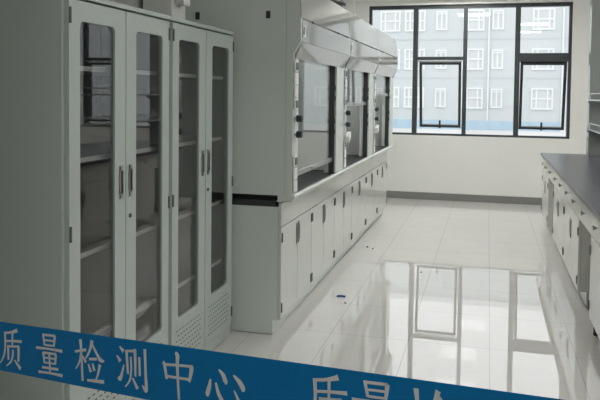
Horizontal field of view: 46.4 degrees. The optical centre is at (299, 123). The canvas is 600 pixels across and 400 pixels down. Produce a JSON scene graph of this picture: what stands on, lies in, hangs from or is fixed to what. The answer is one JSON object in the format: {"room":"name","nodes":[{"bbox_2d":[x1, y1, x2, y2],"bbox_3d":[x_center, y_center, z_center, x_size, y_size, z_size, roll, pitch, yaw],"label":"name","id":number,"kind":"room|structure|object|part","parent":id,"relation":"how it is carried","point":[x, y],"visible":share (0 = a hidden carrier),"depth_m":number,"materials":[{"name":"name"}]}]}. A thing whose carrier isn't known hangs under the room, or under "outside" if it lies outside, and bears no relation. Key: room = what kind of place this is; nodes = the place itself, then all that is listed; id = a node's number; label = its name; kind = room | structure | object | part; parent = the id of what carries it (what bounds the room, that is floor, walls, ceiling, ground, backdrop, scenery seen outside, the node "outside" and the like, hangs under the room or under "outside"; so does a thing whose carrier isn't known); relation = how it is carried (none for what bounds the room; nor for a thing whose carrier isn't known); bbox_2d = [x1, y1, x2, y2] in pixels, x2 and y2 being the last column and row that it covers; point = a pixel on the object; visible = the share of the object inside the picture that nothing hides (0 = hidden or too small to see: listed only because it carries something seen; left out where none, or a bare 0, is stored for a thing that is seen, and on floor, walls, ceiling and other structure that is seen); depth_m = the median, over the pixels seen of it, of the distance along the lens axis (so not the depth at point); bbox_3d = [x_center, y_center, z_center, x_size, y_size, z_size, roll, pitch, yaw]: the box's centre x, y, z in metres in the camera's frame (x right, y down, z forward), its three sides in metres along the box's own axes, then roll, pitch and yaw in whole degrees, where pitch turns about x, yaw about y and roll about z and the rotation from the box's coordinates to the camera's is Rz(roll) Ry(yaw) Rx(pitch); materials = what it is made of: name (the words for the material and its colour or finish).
{"room":"laboratory","nodes":[
{"label":"laboratory","id":0,"kind":"room"},
{"bbox_2d":[109,0,142,8],"bbox_3d":[-0.702,-0.329,5.928,0.200,3.050,9.200,1,2,15],"label":"wall","id":1,"kind":"structure","parent":0,"point":[135,3],"depth_m":4.29,"materials":[{"name":"paint"}]},
{"bbox_2d":[212,198,599,399],"bbox_3d":[2.502,1.395,3.500,7.720,0.120,12.350,1,2,15],"label":"floor","id":2,"kind":"structure","parent":0,"point":[494,303],"depth_m":4.73,"materials":[{"name":"tile"}]},
{"bbox_2d":[0,0,170,399],"bbox_3d":[-0.978,0.406,3.002,0.528,1.806,0.850,1,2,15],"label":"storage cabinet","id":3,"kind":"object","parent":2,"relation":"on","point":[85,198],"visible":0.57,"depth_m":2.80,"materials":[{"name":"white metal"}]},
{"bbox_3d":[-0.793,0.399,2.739,0.019,1.708,0.406,1,2,15],"label":"door","id":4,"kind":"part","parent":3,"relation":"part of","materials":[{"name":"grey metal"}]},
{"bbox_3d":[-0.791,1.130,2.769,0.001,0.179,0.331,1,2,15],"label":"vent panel","id":5,"kind":"part","parent":3,"relation":"part of","materials":[{"name":"grey metal"}]},
{"bbox_2d":[80,71,138,74],"bbox_3d":[-0.996,-0.225,2.983,0.435,0.018,0.802,1,2,15],"label":"shelf","id":6,"kind":"object","parent":3,"relation":"attached to","point":[81,72],"depth_m":3.08,"materials":[{"name":"grey metal"}]},
{"bbox_2d":[80,220,153,253],"bbox_3d":[-1.005,0.504,3.013,0.435,0.018,0.802,1,2,15],"label":"shelf","id":7,"kind":"object","parent":3,"relation":"attached to","point":[95,235],"depth_m":3.15,"materials":[{"name":"grey metal"}]},
{"bbox_2d":[80,144,154,157],"bbox_3d":[-1.000,0.130,2.998,0.435,0.018,0.802,1,2,15],"label":"shelf","id":8,"kind":"object","parent":3,"relation":"attached to","point":[86,150],"depth_m":3.16,"materials":[{"name":"grey metal"}]},
{"bbox_2d":[80,291,154,334],"bbox_3d":[-1.009,0.859,3.028,0.435,0.018,0.802,1,2,15],"label":"shelf","id":9,"kind":"object","parent":3,"relation":"attached to","point":[95,306],"depth_m":3.20,"materials":[{"name":"grey metal"}]},
{"bbox_3d":[-0.737,0.244,2.888,0.006,0.135,0.030,1,2,15],"label":"handle","id":10,"kind":"part","parent":3,"relation":"part of","materials":[{"name":"metal"}]},
{"bbox_3d":[-0.972,-0.487,2.966,0.520,0.019,0.850,1,2,15],"label":"panel","id":11,"kind":"part","parent":3,"relation":"part of","materials":[{"name":"grey metal"}]},
{"bbox_3d":[-0.717,0.241,2.963,0.006,0.135,0.030,1,2,15],"label":"handle","id":12,"kind":"part","parent":3,"relation":"part of","materials":[{"name":"metal"}]},
{"bbox_3d":[-0.686,0.384,3.136,0.019,1.708,0.406,1,2,15],"label":"door","id":13,"kind":"part","parent":3,"relation":"part of","materials":[{"name":"grey metal"}]},
{"bbox_3d":[-0.684,1.115,3.166,0.001,0.179,0.331,1,2,15],"label":"vent panel","id":14,"kind":"part","parent":3,"relation":"part of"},
{"bbox_2d":[166,16,233,350],"bbox_3d":[-0.756,0.374,3.827,0.528,1.806,0.850,1,2,15],"label":"storage cabinet","id":15,"kind":"object","parent":2,"relation":"on","point":[200,55],"visible":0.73,"depth_m":3.87,"materials":[{"name":"white metal"}]},
{"bbox_2d":[143,0,189,19],"bbox_3d":[-0.695,-0.834,3.699,0.225,0.620,0.180,1,2,15],"label":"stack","id":16,"kind":"object","parent":15,"relation":"on","point":[175,8],"visible":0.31,"depth_m":3.64,"materials":[{"name":"white plastic"}]},
{"bbox_3d":[-0.571,0.367,3.564,0.019,1.708,0.406,1,2,15],"label":"door","id":17,"kind":"part","parent":15,"relation":"part of","materials":[{"name":"white metal"}]},
{"bbox_3d":[-0.570,1.098,3.594,0.001,0.179,0.331,1,2,15],"label":"vent panel","id":18,"kind":"part","parent":15,"relation":"part of","materials":[{"name":"grey metal"}]},
{"bbox_2d":[178,197,220,215],"bbox_3d":[-0.783,0.472,3.838,0.435,0.018,0.802,1,2,15],"label":"shelf","id":19,"kind":"object","parent":15,"relation":"attached to","point":[186,205],"depth_m":3.99,"materials":[{"name":"grey metal"}]},
{"bbox_2d":[178,255,220,283],"bbox_3d":[-0.787,0.827,3.853,0.435,0.018,0.802,1,2,15],"label":"shelf","id":20,"kind":"object","parent":15,"relation":"attached to","point":[186,263],"depth_m":4.00,"materials":[{"name":"grey metal"}]},
{"bbox_3d":[-0.750,-0.519,3.791,0.520,0.019,0.850,1,2,15],"label":"panel","id":21,"kind":"part","parent":15,"relation":"part of","materials":[{"name":"grey metal"}]},
{"bbox_2d":[179,135,220,142],"bbox_3d":[-0.778,0.098,3.823,0.435,0.018,0.802,1,2,15],"label":"shelf","id":22,"kind":"object","parent":15,"relation":"attached to","point":[182,138],"depth_m":4.02,"materials":[{"name":"grey metal"}]},
{"bbox_3d":[-0.514,0.212,3.713,0.006,0.135,0.030,1,2,15],"label":"handle","id":23,"kind":"part","parent":15,"relation":"part of","materials":[{"name":"metal"}]},
{"bbox_3d":[-0.495,0.210,3.788,0.006,0.135,0.030,1,2,15],"label":"handle","id":24,"kind":"part","parent":15,"relation":"part of","materials":[{"name":"metal"}]},
{"bbox_3d":[-0.464,0.352,3.961,0.019,1.708,0.406,1,2,15],"label":"door","id":25,"kind":"part","parent":15,"relation":"part of","materials":[{"name":"white metal"}]},
{"bbox_3d":[-0.463,1.083,3.991,0.001,0.179,0.331,1,2,15],"label":"vent panel","id":26,"kind":"part","parent":15,"relation":"part of","materials":[{"name":"grey metal"}]},
{"bbox_2d":[231,191,311,333],"bbox_3d":[-0.450,0.852,4.662,0.913,0.794,0.748,1,2,15],"label":"base cabinet","id":27,"kind":"object","parent":2,"relation":"on","point":[271,246],"visible":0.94,"depth_m":4.24,"materials":[{"name":"white metal"}]},
{"bbox_2d":[185,0,349,206],"bbox_3d":[-0.290,-0.202,4.964,1.020,1.334,1.498,1,2,15],"label":"fume hood","id":28,"kind":"object","parent":27,"relation":"on","point":[290,57],"visible":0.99,"depth_m":4.21,"materials":[{"name":"white metal"}]},
{"bbox_3d":[-0.484,-0.192,4.258,1.012,1.300,0.030,1,2,15],"label":"panel","id":29,"kind":"part","parent":28,"relation":"part of","materials":[{"name":"white metal"}]},
{"bbox_3d":[-0.362,0.446,5.009,0.845,0.034,1.492,1,2,15],"label":"rail","id":30,"kind":"part","parent":28,"relation":"part of","materials":[{"name":"metal"}]},
{"bbox_2d":[293,168,296,179],"bbox_3d":[-0.028,0.302,4.180,0.009,0.064,0.069,1,2,15],"label":"outlet plate","id":31,"kind":"object","parent":28,"relation":"attached to","point":[294,169],"depth_m":4.17,"materials":[{"name":"white plastic"}]},
{"bbox_2d":[293,180,296,191],"bbox_3d":[-0.029,0.377,4.184,0.009,0.064,0.069,1,2,15],"label":"outlet plate","id":32,"kind":"object","parent":28,"relation":"attached to","point":[294,181],"depth_m":4.17,"materials":[{"name":"white plastic"}]},
{"bbox_2d":[293,155,297,166],"bbox_3d":[-0.028,0.227,4.177,0.009,0.064,0.069,1,2,15],"label":"outlet plate","id":33,"kind":"object","parent":28,"relation":"attached to","point":[295,157],"depth_m":4.16,"materials":[{"name":"white plastic"}]},
{"bbox_3d":[-0.066,-0.012,4.210,0.092,0.867,0.082,1,2,15],"label":"post","id":34,"kind":"part","parent":28,"relation":"part of","materials":[{"name":"white metal"}]},
{"bbox_2d":[294,86,297,96],"bbox_3d":[-0.023,-0.188,4.160,0.009,0.064,0.069,1,2,15],"label":"outlet plate","id":35,"kind":"object","parent":28,"relation":"attached to","point":[295,87],"depth_m":4.14,"materials":[{"name":"white plastic"}]},
{"bbox_2d":[294,61,298,71],"bbox_3d":[-0.021,-0.338,4.154,0.009,0.064,0.069,1,2,15],"label":"outlet plate","id":36,"kind":"object","parent":28,"relation":"attached to","point":[296,63],"depth_m":4.13,"materials":[{"name":"white plastic"}]},
{"bbox_2d":[294,73,298,83],"bbox_3d":[-0.022,-0.263,4.157,0.009,0.064,0.069,1,2,15],"label":"outlet plate","id":37,"kind":"object","parent":28,"relation":"attached to","point":[296,75],"depth_m":4.14,"materials":[{"name":"white plastic"}]},
{"bbox_3d":[-0.001,-0.027,4.160,0.034,0.044,0.044,1,2,15],"label":"valve knob","id":38,"kind":"part","parent":28,"relation":"part of","materials":[{"name":"black plastic"}]},
{"bbox_3d":[-0.002,0.068,4.164,0.034,0.044,0.044,1,2,15],"label":"valve knob","id":39,"kind":"part","parent":28,"relation":"part of","materials":[{"name":"black plastic"}]},
{"bbox_3d":[0.093,0.296,4.792,0.024,0.032,1.083,1,2,15],"label":"sash rail","id":40,"kind":"part","parent":28,"relation":"part of","materials":[{"name":"metal"}]},
{"bbox_3d":[0.196,-0.574,4.835,0.019,0.130,1.464,1,2,15],"label":"light panel","id":41,"kind":"part","parent":28,"relation":"part of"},
{"bbox_3d":[0.264,-0.059,5.435,0.092,0.867,0.250,1,2,15],"label":"post","id":42,"kind":"part","parent":28,"relation":"part of","materials":[{"name":"white metal"}]},
{"bbox_3d":[-0.103,-0.246,5.672,1.012,1.300,0.030,1,2,15],"label":"panel","id":43,"kind":"part","parent":28,"relation":"part of","materials":[{"name":"white metal"}]},
{"bbox_3d":[-0.075,0.895,4.369,0.019,0.557,0.370,1,2,15],"label":"door","id":44,"kind":"part","parent":27,"relation":"part of","materials":[{"name":"white metal"}]},
{"bbox_3d":[-0.022,0.535,4.534,0.019,0.141,0.744,1,2,15],"label":"panel","id":45,"kind":"part","parent":27,"relation":"part of","materials":[{"name":"white metal"}]},
{"bbox_3d":[-0.018,0.707,4.517,0.006,0.135,0.030,1,2,15],"label":"handle","id":46,"kind":"part","parent":27,"relation":"part of","materials":[{"name":"metal"}]},
{"bbox_3d":[-0.007,0.706,4.559,0.006,0.135,0.030,1,2,15],"label":"handle","id":47,"kind":"part","parent":27,"relation":"part of","materials":[{"name":"metal"}]},
{"bbox_3d":[0.022,0.882,4.729,0.019,0.557,0.370,1,2,15],"label":"door","id":48,"kind":"part","parent":27,"relation":"part of","materials":[{"name":"white metal"}]},
{"bbox_2d":[304,179,334,298],"bbox_3d":[-0.255,0.824,5.385,0.913,0.794,0.748,1,2,15],"label":"base cabinet","id":49,"kind":"object","parent":2,"relation":"on","point":[323,200],"visible":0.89,"depth_m":5.23,"materials":[{"name":"white metal"}]},
{"bbox_3d":[0.120,0.868,5.092,0.019,0.557,0.370,1,2,15],"label":"door","id":50,"kind":"part","parent":49,"relation":"part of","materials":[{"name":"white metal"}]},
{"bbox_3d":[0.172,0.507,5.258,0.019,0.141,0.744,1,2,15],"label":"panel","id":51,"kind":"part","parent":49,"relation":"part of","materials":[{"name":"white metal"}]},
{"bbox_3d":[0.188,0.678,5.283,0.006,0.135,0.030,1,2,15],"label":"handle","id":52,"kind":"part","parent":49,"relation":"part of","materials":[{"name":"metal"}]},
{"bbox_3d":[0.217,0.854,5.453,0.019,0.557,0.370,1,2,15],"label":"door","id":53,"kind":"part","parent":49,"relation":"part of","materials":[{"name":"white metal"}]},
{"bbox_2d":[327,170,352,272],"bbox_3d":[-0.061,0.796,6.109,0.913,0.794,0.748,1,2,15],"label":"base cabinet","id":54,"kind":"object","parent":2,"relation":"on","point":[343,192],"visible":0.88,"depth_m":5.96,"materials":[{"name":"white metal"}]},
{"bbox_3d":[0.314,0.840,5.816,0.019,0.557,0.370,1,2,15],"label":"door","id":55,"kind":"part","parent":54,"relation":"part of","materials":[{"name":"white metal"}]},
{"bbox_3d":[0.367,0.479,5.982,0.019,0.141,0.744,1,2,15],"label":"panel","id":56,"kind":"part","parent":54,"relation":"part of","materials":[{"name":"white metal"}]},
{"bbox_2d":[315,11,378,174],"bbox_3d":[0.100,-0.258,6.412,1.020,1.334,1.496,1,2,15],"label":"fume hood","id":57,"kind":"object","parent":54,"relation":"on","point":[360,67],"visible":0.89,"depth_m":6.74,"materials":[{"name":"white metal"}]},
{"bbox_3d":[0.324,-0.067,5.658,0.092,0.867,0.082,1,2,15],"label":"post","id":58,"kind":"part","parent":57,"relation":"part of","materials":[{"name":"white metal"}]},
{"bbox_3d":[-0.094,-0.248,5.705,1.012,1.300,0.030,1,2,15],"label":"panel","id":59,"kind":"part","parent":57,"relation":"part of","materials":[{"name":"white metal"}]},
{"bbox_3d":[0.487,-0.170,6.223,0.024,0.032,1.083,1,2,15],"label":"sash rail","id":60,"kind":"part","parent":57,"relation":"part of","materials":[{"name":"metal"}]},
{"bbox_3d":[0.585,-0.629,6.282,0.019,0.130,1.464,1,2,15],"label":"light panel","id":61,"kind":"part","parent":57,"relation":"part of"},
{"bbox_3d":[0.653,-0.114,6.882,0.092,0.867,0.250,1,2,15],"label":"post","id":62,"kind":"part","parent":57,"relation":"part of","materials":[{"name":"white metal"}]},
{"bbox_3d":[0.411,0.826,6.177,0.019,0.557,0.370,1,2,15],"label":"door","id":63,"kind":"part","parent":54,"relation":"part of","materials":[{"name":"white metal"}]},
{"bbox_2d":[346,162,366,251],"bbox_3d":[0.134,0.768,6.833,0.913,0.794,0.748,1,2,15],"label":"base cabinet","id":64,"kind":"object","parent":2,"relation":"on","point":[359,179],"visible":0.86,"depth_m":6.69,"materials":[{"name":"white metal"}]},
{"bbox_3d":[0.509,0.812,6.540,0.019,0.557,0.370,1,2,15],"label":"door","id":65,"kind":"part","parent":64,"relation":"part of","materials":[{"name":"white metal"}]},
{"bbox_3d":[0.562,0.451,6.706,0.019,0.141,0.744,1,2,15],"label":"panel","id":66,"kind":"part","parent":64,"relation":"part of","materials":[{"name":"white metal"}]},
{"bbox_3d":[0.606,0.798,6.901,0.019,0.557,0.370,1,2,15],"label":"door","id":67,"kind":"part","parent":64,"relation":"part of","materials":[{"name":"white metal"}]},
{"bbox_2d":[360,156,377,236],"bbox_3d":[0.329,0.740,7.557,0.913,0.794,0.748,1,2,15],"label":"base cabinet","id":68,"kind":"object","parent":2,"relation":"on","point":[371,165],"visible":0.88,"depth_m":7.41,"materials":[{"name":"white metal"}]},
{"bbox_3d":[0.704,0.784,7.264,0.019,0.557,0.370,1,2,15],"label":"door","id":69,"kind":"part","parent":68,"relation":"part of","materials":[{"name":"white metal"}]},
{"bbox_3d":[0.756,0.424,7.429,0.019,0.141,0.744,1,2,15],"label":"panel","id":70,"kind":"part","parent":68,"relation":"part of","materials":[{"name":"white metal"}]},
{"bbox_3d":[0.801,0.770,7.625,0.019,0.557,0.370,1,2,15],"label":"door","id":71,"kind":"part","parent":68,"relation":"part of","materials":[{"name":"white metal"}]},
{"bbox_2d":[372,29,397,158],"bbox_3d":[0.489,-0.314,7.859,1.020,1.334,1.496,1,2,15],"label":"fume hood","id":72,"kind":"object","parent":68,"relation":"on","point":[385,71],"visible":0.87,"depth_m":8.19,"materials":[{"name":"white metal"}]},
{"bbox_2d":[331,0,345,8],"bbox_3d":[0.319,-1.446,7.864,0.420,0.925,0.420,1,2,15],"label":"duct","id":73,"kind":"object","parent":72,"relation":"on","point":[342,3],"visible":0.09,"depth_m":7.73,"materials":[{"name":"metal"}]},
{"bbox_3d":[0.713,-0.123,7.105,0.092,0.867,0.082,1,2,15],"label":"post","id":74,"kind":"part","parent":72,"relation":"part of","materials":[{"name":"white metal"}]},
{"bbox_3d":[0.295,-0.303,7.152,1.012,1.300,0.030,1,2,15],"label":"panel","id":75,"kind":"part","parent":72,"relation":"part of","materials":[{"name":"white metal"}]},
{"bbox_3d":[0.877,-0.312,7.667,0.024,0.032,1.083,1,2,15],"label":"sash rail","id":76,"kind":"part","parent":72,"relation":"part of","materials":[{"name":"metal"}]},
{"bbox_3d":[1.043,-0.170,8.330,0.092,0.867,0.250,1,2,15],"label":"post","id":77,"kind":"part","parent":72,"relation":"part of","materials":[{"name":"white metal"}]},
{"bbox_3d":[0.975,-0.685,7.730,0.019,0.130,1.464,1,2,15],"label":"light panel","id":78,"kind":"part","parent":72,"relation":"part of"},
{"bbox_2d":[372,151,386,223],"bbox_3d":[0.523,0.712,8.280,0.913,0.794,0.748,1,2,15],"label":"base cabinet","id":79,"kind":"object","parent":2,"relation":"on","point":[382,158],"visible":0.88,"depth_m":8.14,"materials":[{"name":"white metal"}]},
{"bbox_3d":[0.899,0.756,7.987,0.019,0.557,0.370,1,2,15],"label":"door","id":80,"kind":"part","parent":79,"relation":"part of","materials":[{"name":"white metal"}]},
{"bbox_3d":[0.951,0.396,8.153,0.019,0.141,0.744,1,2,15],"label":"panel","id":81,"kind":"part","parent":79,"relation":"part of","materials":[{"name":"white metal"}]},
{"bbox_3d":[0.996,0.743,8.348,0.019,0.557,0.370,1,2,15],"label":"door","id":82,"kind":"part","parent":79,"relation":"part of","materials":[{"name":"white metal"}]},
{"bbox_2d":[541,159,554,233],"bbox_3d":[3.285,0.788,7.540,1.277,0.769,0.796,1,2,15],"label":"base cabinet","id":83,"kind":"object","parent":2,"relation":"on","point":[547,205],"visible":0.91,"depth_m":7.43,"materials":[{"name":"white metal"}]},
{"bbox_3d":[2.755,0.800,7.889,0.019,0.500,0.394,1,2,15],"label":"door","id":84,"kind":"part","parent":83,"relation":"part of","materials":[{"name":"white metal"}]},
{"bbox_3d":[2.759,0.466,7.876,0.019,0.158,0.394,1,2,15],"label":"drawer","id":85,"kind":"part","parent":83,"relation":"part of","materials":[{"name":"beige laminate"}]},
{"bbox_3d":[2.652,0.815,7.505,0.019,0.500,0.394,1,2,15],"label":"door","id":86,"kind":"part","parent":83,"relation":"part of","materials":[{"name":"white metal"}]},
{"bbox_3d":[2.655,0.481,7.492,0.019,0.158,0.394,1,2,15],"label":"drawer","id":87,"kind":"part","parent":83,"relation":"part of","materials":[{"name":"beige laminate"}]},
{"bbox_2d":[552,171,564,258],"bbox_3d":[2.892,0.844,6.078,1.277,0.769,0.966,1,2,15],"label":"base cabinet","id":88,"kind":"object","parent":2,"relation":"on","point":[559,188],"visible":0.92,"depth_m":6.19,"materials":[{"name":"white metal"}]},
{"bbox_2d":[548,165,553,183],"bbox_3d":[2.795,0.808,6.932,0.647,0.769,0.626,1,2,15],"label":"drawer unit","id":89,"kind":"object","parent":88,"relation":"attached to","point":[551,171],"visible":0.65,"depth_m":6.99,"materials":[{"name":"beige laminate"}]},
{"bbox_3d":[2.373,0.855,6.469,0.019,0.500,0.479,1,2,15],"label":"door","id":90,"kind":"part","parent":88,"relation":"part of","materials":[{"name":"white metal"}]},
{"bbox_3d":[2.377,0.521,6.455,0.019,0.158,0.479,1,2,15],"label":"drawer","id":91,"kind":"part","parent":88,"relation":"part of","materials":[{"name":"beige laminate"}]},
{"bbox_3d":[2.247,0.873,6.003,0.019,0.500,0.479,1,2,15],"label":"door","id":92,"kind":"part","parent":88,"relation":"part of","materials":[{"name":"white metal"}]},
{"bbox_3d":[2.251,0.539,5.989,0.019,0.158,0.479,1,2,15],"label":"drawer","id":93,"kind":"part","parent":88,"relation":"part of","materials":[{"name":"white metal"}]},
{"bbox_2d":[562,183,591,305],"bbox_3d":[2.643,0.880,5.152,1.277,0.769,0.946,1,2,15],"label":"base cabinet","id":94,"kind":"object","parent":2,"relation":"on","point":[577,239],"visible":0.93,"depth_m":4.98,"materials":[{"name":"white metal"}]},
{"bbox_3d":[2.122,0.890,5.537,0.019,0.500,0.469,1,2,15],"label":"door","id":95,"kind":"part","parent":94,"relation":"part of","materials":[{"name":"white metal"}]},
{"bbox_3d":[2.126,0.557,5.524,0.019,0.158,0.469,1,2,15],"label":"drawer","id":96,"kind":"part","parent":94,"relation":"part of","materials":[{"name":"white metal"}]},
{"bbox_3d":[2.003,0.574,5.067,0.019,0.158,0.469,1,2,15],"label":"drawer","id":97,"kind":"part","parent":94,"relation":"part of","materials":[{"name":"white metal"}]},
{"bbox_3d":[1.999,0.908,5.081,0.019,0.500,0.469,1,2,15],"label":"door","id":98,"kind":"part","parent":94,"relation":"part of","materials":[{"name":"white metal"}]},
{"bbox_2d":[588,214,599,339],"bbox_3d":[2.243,0.937,3.666,1.277,0.770,0.966,1,2,15],"label":"base cabinet","id":99,"kind":"object","parent":2,"relation":"on","point":[594,294],"visible":0.95,"depth_m":4.09,"materials":[{"name":"white metal"}]},
{"bbox_2d":[540,153,599,221],"bbox_3d":[2.768,0.464,5.537,1.302,0.028,4.990,1,2,15],"label":"countertop","id":100,"kind":"structure","parent":99,"relation":"on","point":[580,172],"depth_m":5.89,"materials":[{"name":"grey stone"}]},
{"bbox_2d":[586,0,599,156],"bbox_3d":[2.698,-0.448,5.464,0.260,1.798,4.740,1,2,15],"label":"rack","id":101,"kind":"object","parent":100,"relation":"on","point":[593,101],"visible":1,"depth_m":7.62,"materials":[{"name":"grey metal"}]},
{"bbox_2d":[588,129,599,133],"bbox_3d":[2.980,0.112,6.565,0.240,0.018,2.186,1,2,15],"label":"shelf","id":102,"kind":"object","parent":101,"relation":"attached to","point":[590,131],"depth_m":7.46,"materials":[{"name":"grey metal"}]},
{"bbox_3d":[1.727,0.614,4.042,0.019,0.158,0.479,1,2,15],"label":"drawer","id":103,"kind":"part","parent":99,"relation":"part of","materials":[{"name":"white metal"}]},
{"bbox_2d":[356,0,589,197],"bbox_3d":[4.077,-0.411,9.219,7.320,3.050,0.240,1,2,15],"label":"wall","id":104,"kind":"structure","parent":0,"point":[495,166],"depth_m":9.54,"materials":[{"name":"paint"}]},
{"bbox_2d":[345,0,417,14],"bbox_3d":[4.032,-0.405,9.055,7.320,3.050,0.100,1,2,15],"label":"trim","id":105,"kind":"structure","parent":104,"relation":"attached to","point":[350,6],"depth_m":9.84,"materials":[{"name":"paint"}]},
{"bbox_2d":[386,191,541,204],"bbox_3d":[4.161,1.070,9.122,7.042,0.100,0.014,1,2,15],"label":"baseboard","id":106,"kind":"structure","parent":104,"relation":"attached to","point":[389,194],"depth_m":9.62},
{"bbox_2d":[369,2,572,138],"bbox_3d":[2.320,-0.729,9.754,2.707,1.810,0.296,1,2,15],"label":"window","id":107,"kind":"structure","parent":104,"relation":"in","point":[524,58],"depth_m":9.59,"materials":[{"name":"grey metal"}]},
{"bbox_3d":[1.977,-0.400,9.878,0.574,0.940,0.050,1,15,15],"label":"sash","id":108,"kind":"part","parent":107,"relation":"part of","materials":[{"name":"clear glass"}]},
{"bbox_3d":[3.305,0.044,9.591,0.100,0.115,0.034,1,15,15],"label":"handle","id":109,"kind":"part","parent":107,"relation":"part of","materials":[{"name":"black metal"}]},
{"bbox_3d":[3.296,-0.368,9.524,0.592,0.935,0.050,1,15,15],"label":"sash","id":110,"kind":"part","parent":107,"relation":"part of","materials":[{"name":"clear glass"}]},
{"bbox_2d":[579,200,591,233],"bbox_3d":[2.140,0.901,4.495,0.647,0.769,0.576,1,2,15],"label":"drawer unit","id":111,"kind":"object","parent":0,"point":[585,215],"visible":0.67,"depth_m":4.53,"materials":[{"name":"white metal"}]},
{"bbox_3d":[3.248,-0.047,0.212,4.640,3.050,0.200,1,2,15],"label":"wall","id":112,"kind":"structure","parent":0,"visible":0},
{"bbox_3d":[0.857,0.394,0.277,0.084,2.090,0.910,1,2,15],"label":"door","id":113,"kind":"structure","parent":112,"relation":"in","visible":0},
{"bbox_2d":[0,322,562,399],"bbox_3d":[0.101,0.320,0.774,1.806,0.260,0.003,2,3,32],"label":"banner","id":114,"kind":"object","parent":113,"relation":"attached to","point":[133,368],"visible":1,"depth_m":0.94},
{"label":"outside","id":115,"kind":"structure","parent":0,"visible":0},
{"bbox_2d":[393,128,565,135],"bbox_3d":[46.590,-0.748,96.426,280.000,0.300,189.650,1,2,15],"label":"ground","id":116,"kind":"structure","parent":115,"point":[409,130],"depth_m":50.17,"materials":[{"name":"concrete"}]},
{"bbox_2d":[373,7,568,128],"bbox_3d":[27.829,-8.003,60.615,90.400,17.700,12.370,1,2,15],"label":"apartment building","id":117,"kind":"structure","parent":116,"relation":"on","point":[491,31],"depth_m":57.91,"materials":[{"name":"grey concrete"}]},
{"bbox_3d":[7.727,-8.676,59.744,1.460,1.490,0.040,1,2,15],"label":"pane","id":118,"kind":"part","parent":117,"relation":"part of","materials":[{"name":"grey glass"}]},
{"bbox_3d":[7.654,-2.232,60.011,1.460,1.490,0.040,1,2,15],"label":"pane","id":119,"kind":"part","parent":117,"relation":"part of","materials":[{"name":"grey glass"}]},
{"bbox_3d":[9.681,-2.187,59.467,1.460,1.490,0.040,1,2,15],"label":"pane","id":120,"kind":"part","parent":117,"relation":"part of","materials":[{"name":"grey glass"}]},
{"bbox_3d":[9.718,-5.404,59.334,1.460,1.490,0.040,1,2,15],"label":"pane","id":121,"kind":"part","parent":117,"relation":"part of","materials":[{"name":"grey glass"}]},
{"bbox_3d":[9.755,-8.630,59.200,1.460,1.490,0.040,1,2,15],"label":"pane","id":122,"kind":"part","parent":117,"relation":"part of","materials":[{"name":"grey glass"}]},
{"bbox_3d":[11.806,-2.139,58.897,0.660,1.340,0.040,1,2,15],"label":"pane","id":123,"kind":"part","parent":117,"relation":"part of","materials":[{"name":"grey glass"}]},
{"bbox_3d":[11.842,-5.356,58.764,0.660,1.340,0.040,1,2,15],"label":"pane","id":124,"kind":"part","parent":117,"relation":"part of","materials":[{"name":"grey glass"}]},
{"bbox_3d":[11.879,-8.583,58.630,0.660,1.340,0.040,1,2,15],"label":"pane","id":125,"kind":"part","parent":117,"relation":"part of","materials":[{"name":"grey glass"}]},
{"bbox_3d":[14.316,-2.082,58.224,1.460,1.490,0.040,1,2,15],"label":"pane","id":126,"kind":"part","parent":117,"relation":"part of","materials":[{"name":"grey glass"}]},
{"bbox_3d":[14.353,-5.299,58.090,1.460,1.490,0.040,1,2,15],"label":"pane","id":127,"kind":"part","parent":117,"relation":"part of","materials":[{"name":"grey glass"}]},
{"bbox_3d":[14.390,-8.526,57.957,1.460,1.490,0.040,1,2,15],"label":"pane","id":128,"kind":"part","parent":117,"relation":"part of","materials":[{"name":"grey glass"}]},
{"bbox_3d":[16.200,-2.040,57.719,0.660,1.340,0.040,1,2,15],"label":"pane","id":129,"kind":"part","parent":117,"relation":"part of","materials":[{"name":"grey glass"}]},
{"bbox_3d":[16.236,-5.257,57.585,0.660,1.340,0.040,1,2,15],"label":"pane","id":130,"kind":"part","parent":117,"relation":"part of","materials":[{"name":"grey glass"}]},
{"bbox_3d":[16.273,-8.484,57.452,0.660,1.340,0.040,1,2,15],"label":"pane","id":131,"kind":"part","parent":117,"relation":"part of","materials":[{"name":"grey glass"}]},
{"bbox_3d":[19.628,-1.963,56.800,1.460,1.490,0.040,1,2,15],"label":"pane","id":132,"kind":"part","parent":117,"relation":"part of","materials":[{"name":"grey glass"}]},
{"bbox_3d":[19.664,-5.180,56.666,1.460,1.490,0.040,1,2,15],"label":"pane","id":133,"kind":"part","parent":117,"relation":"part of","materials":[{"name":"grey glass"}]},
{"bbox_3d":[19.701,-8.407,56.532,1.460,1.490,0.040,1,2,15],"label":"pane","id":134,"kind":"part","parent":117,"relation":"part of","materials":[{"name":"grey glass"}]},
{"bbox_2d":[393,119,560,131],"bbox_3d":[6.151,-0.025,55.365,27.200,0.740,0.150,1,2,15],"label":"fence","id":135,"kind":"object","parent":116,"relation":"on","point":[397,123],"visible":0.38,"depth_m":53.32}
]}

